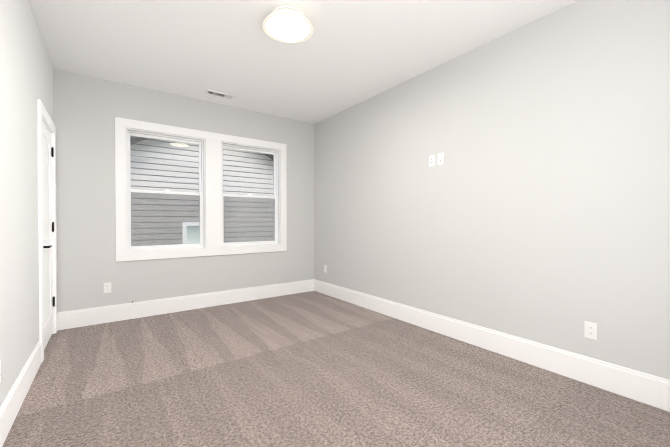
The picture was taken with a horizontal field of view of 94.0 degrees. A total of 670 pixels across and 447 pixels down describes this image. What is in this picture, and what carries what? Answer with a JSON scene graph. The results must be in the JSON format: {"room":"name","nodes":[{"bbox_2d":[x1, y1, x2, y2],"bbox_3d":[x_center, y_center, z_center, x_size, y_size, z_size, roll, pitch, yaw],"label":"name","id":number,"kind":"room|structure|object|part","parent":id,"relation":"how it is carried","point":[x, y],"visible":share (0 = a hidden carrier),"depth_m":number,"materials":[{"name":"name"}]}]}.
{"room":"empty bedroom","nodes":[
{"label":"empty bedroom","id":0,"kind":"room"},
{"bbox_2d":[0,0,53,406],"bbox_3d":[-1.619,-0.228,1.314,0.160,2.740,4.720,0,1,-36],"label":"wall","id":1,"kind":"structure","parent":0,"point":[26,75],"depth_m":1.99,"materials":[{"name":"grey paint"}]},
{"bbox_2d":[0,340,41,446],"bbox_3d":[-1.273,1.050,0.996,0.014,0.190,3.780,0,1,-36],"label":"baseboard","id":2,"kind":"structure","parent":1,"relation":"attached to","point":[11,405],"depth_m":1.89,"materials":[{"name":"white wood"}]},
{"bbox_2d":[37,99,56,362],"bbox_3d":[-2.705,0.062,2.850,0.158,2.133,0.912,0,1,-36],"label":"door frame","id":3,"kind":"structure","parent":1,"relation":"attached to","point":[42,112],"depth_m":2.58,"materials":[{"name":"white wood"}]},
{"bbox_2d":[42,121,54,348],"bbox_3d":[-2.654,0.105,2.892,0.098,2.023,0.726,0,1,-36],"label":"door leaf","id":4,"kind":"structure","parent":1,"relation":"in","point":[48,230],"depth_m":2.97,"materials":[{"name":"white painted wood"},{"name":"black metal"}]},
{"bbox_2d":[53,69,313,311],"bbox_3d":[-1.681,-0.254,4.269,3.487,2.740,0.140,0,1,-36],"label":"wall","id":5,"kind":"structure","parent":0,"point":[88,110],"depth_m":3.66,"materials":[{"name":"grey paint"}]},
{"bbox_2d":[104,282,110,292],"bbox_3d":[-2.575,0.727,3.539,0.070,0.115,0.009,0,1,-36],"label":"electrical outlet","id":6,"kind":"object","parent":5,"relation":"attached to","point":[107,287],"visible":1,"depth_m":3.54,"materials":[{"name":"white plastic"}]},
{"bbox_2d":[57,279,313,330],"bbox_3d":[-1.636,1.021,4.218,3.207,0.190,0.014,0,1,-36],"label":"baseboard","id":7,"kind":"structure","parent":5,"relation":"attached to","point":[91,316],"depth_m":3.91,"materials":[{"name":"white wood"}]},
{"bbox_2d":[115,117,286,261],"bbox_3d":[-1.672,-0.395,4.263,2.168,1.651,0.158,0,1,-36],"label":"window unit","id":8,"kind":"structure","parent":5,"relation":"in","point":[152,135],"depth_m":4.05,"materials":[{"name":"white"}]},
{"bbox_3d":[-2.147,-0.733,3.988,0.828,0.718,0.027,0,1,-36],"label":"sash","id":9,"kind":"part","parent":8,"relation":"part of","materials":[{"name":"white plastic"}]},
{"bbox_3d":[-2.147,-0.734,3.988,0.784,0.660,0.003,0,1,-36],"label":"glass","id":10,"kind":"part","parent":8,"relation":"part of","materials":[{"name":"clear glass"}]},
{"bbox_3d":[-2.126,-0.063,3.965,0.828,0.740,0.035,0,1,-36],"label":"sash","id":11,"kind":"part","parent":8,"relation":"part of","materials":[{"name":"glass"}]},
{"bbox_3d":[-2.128,-0.052,3.969,0.784,0.656,0.003,0,1,-36],"label":"glass","id":12,"kind":"part","parent":8,"relation":"part of","materials":[{"name":"clear glass"}]},
{"bbox_2d":[221,142,279,247],"bbox_3d":[-1.238,-0.398,4.588,0.883,1.451,0.139,0,1,-36],"label":"window unit","id":13,"kind":"structure","parent":5,"relation":"in","point":[275,154],"depth_m":4.64,"materials":[{"name":"white"}]},
{"bbox_3d":[-1.267,-0.740,4.625,0.787,0.660,0.003,0,1,-36],"label":"glass","id":14,"kind":"part","parent":13,"relation":"part of","materials":[{"name":"clear glass"}]},
{"bbox_3d":[-1.267,-0.739,4.625,0.831,0.718,0.027,0,1,-36],"label":"sash","id":15,"kind":"part","parent":13,"relation":"part of","materials":[{"name":"white plastic"}]},
{"bbox_3d":[-1.246,-0.068,4.603,0.831,0.740,0.035,0,1,-36],"label":"sash","id":16,"kind":"part","parent":13,"relation":"part of","materials":[{"name":"glass"}]},
{"bbox_3d":[-1.248,-0.058,4.606,0.787,0.656,0.003,0,1,-36],"label":"glass","id":17,"kind":"part","parent":13,"relation":"part of","materials":[{"name":"clear glass"}]},
{"bbox_2d":[28,0,577,123],"bbox_3d":[-0.256,-1.666,2.288,3.487,0.120,5.000,0,1,-36],"label":"ceiling","id":18,"kind":"structure","parent":0,"point":[347,54],"depth_m":2.81,"materials":[{"name":"white paint"}]},
{"bbox_2d":[205,89,234,99],"bbox_3d":[-1.440,-1.615,3.919,0.335,0.012,0.135,0,1,-36],"label":"ceiling vent","id":19,"kind":"object","parent":18,"relation":"in","point":[219,94],"visible":0.98,"depth_m":3.91,"materials":[{"name":"white metal"}]},
{"bbox_2d":[263,6,312,42],"bbox_3d":[-0.364,-1.556,2.433,0.388,0.102,0.388,0,1,-36],"label":"flush-mount light fixture","id":20,"kind":"object","parent":18,"relation":"attached to","point":[287,24],"visible":1,"depth_m":2.39,"materials":[{"name":"white glass"}]},
{"bbox_2d":[2,291,669,446],"bbox_3d":[-0.256,1.194,2.314,3.487,0.120,5.000,0,1,-36],"label":"floor","id":21,"kind":"structure","parent":0,"point":[311,369],"depth_m":2.12,"materials":[{"name":"carpet"}]},
{"bbox_2d":[314,0,669,379],"bbox_3d":[1.100,-0.245,3.283,0.140,2.740,4.720,0,1,-36],"label":"wall","id":22,"kind":"structure","parent":0,"point":[535,207],"depth_m":2.53,"materials":[{"name":"grey paint"}]},
{"bbox_2d":[429,155,434,166],"bbox_3d":[1.015,-0.656,3.271,0.008,0.118,0.070,0,1,-36],"label":"outlet","id":23,"kind":"object","parent":22,"relation":"attached to","point":[431,160],"visible":1,"depth_m":3.27,"materials":[{"name":"white plastic"}]},
{"bbox_2d":[437,152,443,164],"bbox_3d":[1.075,-0.659,3.186,0.008,0.118,0.070,0,1,-36],"label":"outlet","id":24,"kind":"object","parent":22,"relation":"attached to","point":[440,159],"visible":1,"depth_m":3.18,"materials":[{"name":"white plastic"}]},
{"bbox_2d":[314,279,669,411],"bbox_3d":[1.041,1.030,3.244,0.014,0.190,4.706,0,1,-36],"label":"baseboard","id":25,"kind":"structure","parent":22,"relation":"attached to","point":[648,389],"depth_m":2.50,"materials":[{"name":"white wood"}]},
{"bbox_2d":[584,321,596,339],"bbox_3d":[1.798,0.752,2.200,0.009,0.115,0.070,0,1,-36],"label":"electrical outlet","id":26,"kind":"object","parent":22,"relation":"attached to","point":[590,330],"visible":1,"depth_m":2.20,"materials":[{"name":"white plastic"}]},
{"label":"outside","id":27,"kind":"structure","parent":0,"visible":0},
{"bbox_2d":[130,138,273,245],"bbox_3d":[-3.314,-0.318,8.052,19.000,6.800,0.216,0,1,-36],"label":"siding","id":28,"kind":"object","parent":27,"point":[249,174],"depth_m":7.66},
{"bbox_2d":[183,222,199,243],"bbox_3d":[-3.364,0.593,7.873,0.860,1.250,0.028,0,1,-36],"label":"neighbor window","id":29,"kind":"structure","parent":28,"relation":"attached to","point":[187,233],"depth_m":7.73,"materials":[{"name":"white"}]},
{"bbox_2d":[130,136,272,158],"bbox_3d":[-3.110,-0.493,7.973,18.000,6.150,0.780,0,1,-36],"label":"roof gable","id":30,"kind":"object","parent":28,"relation":"attached to","point":[270,156],"depth_m":6.89,"materials":[{"name":"grey"}]}
]}

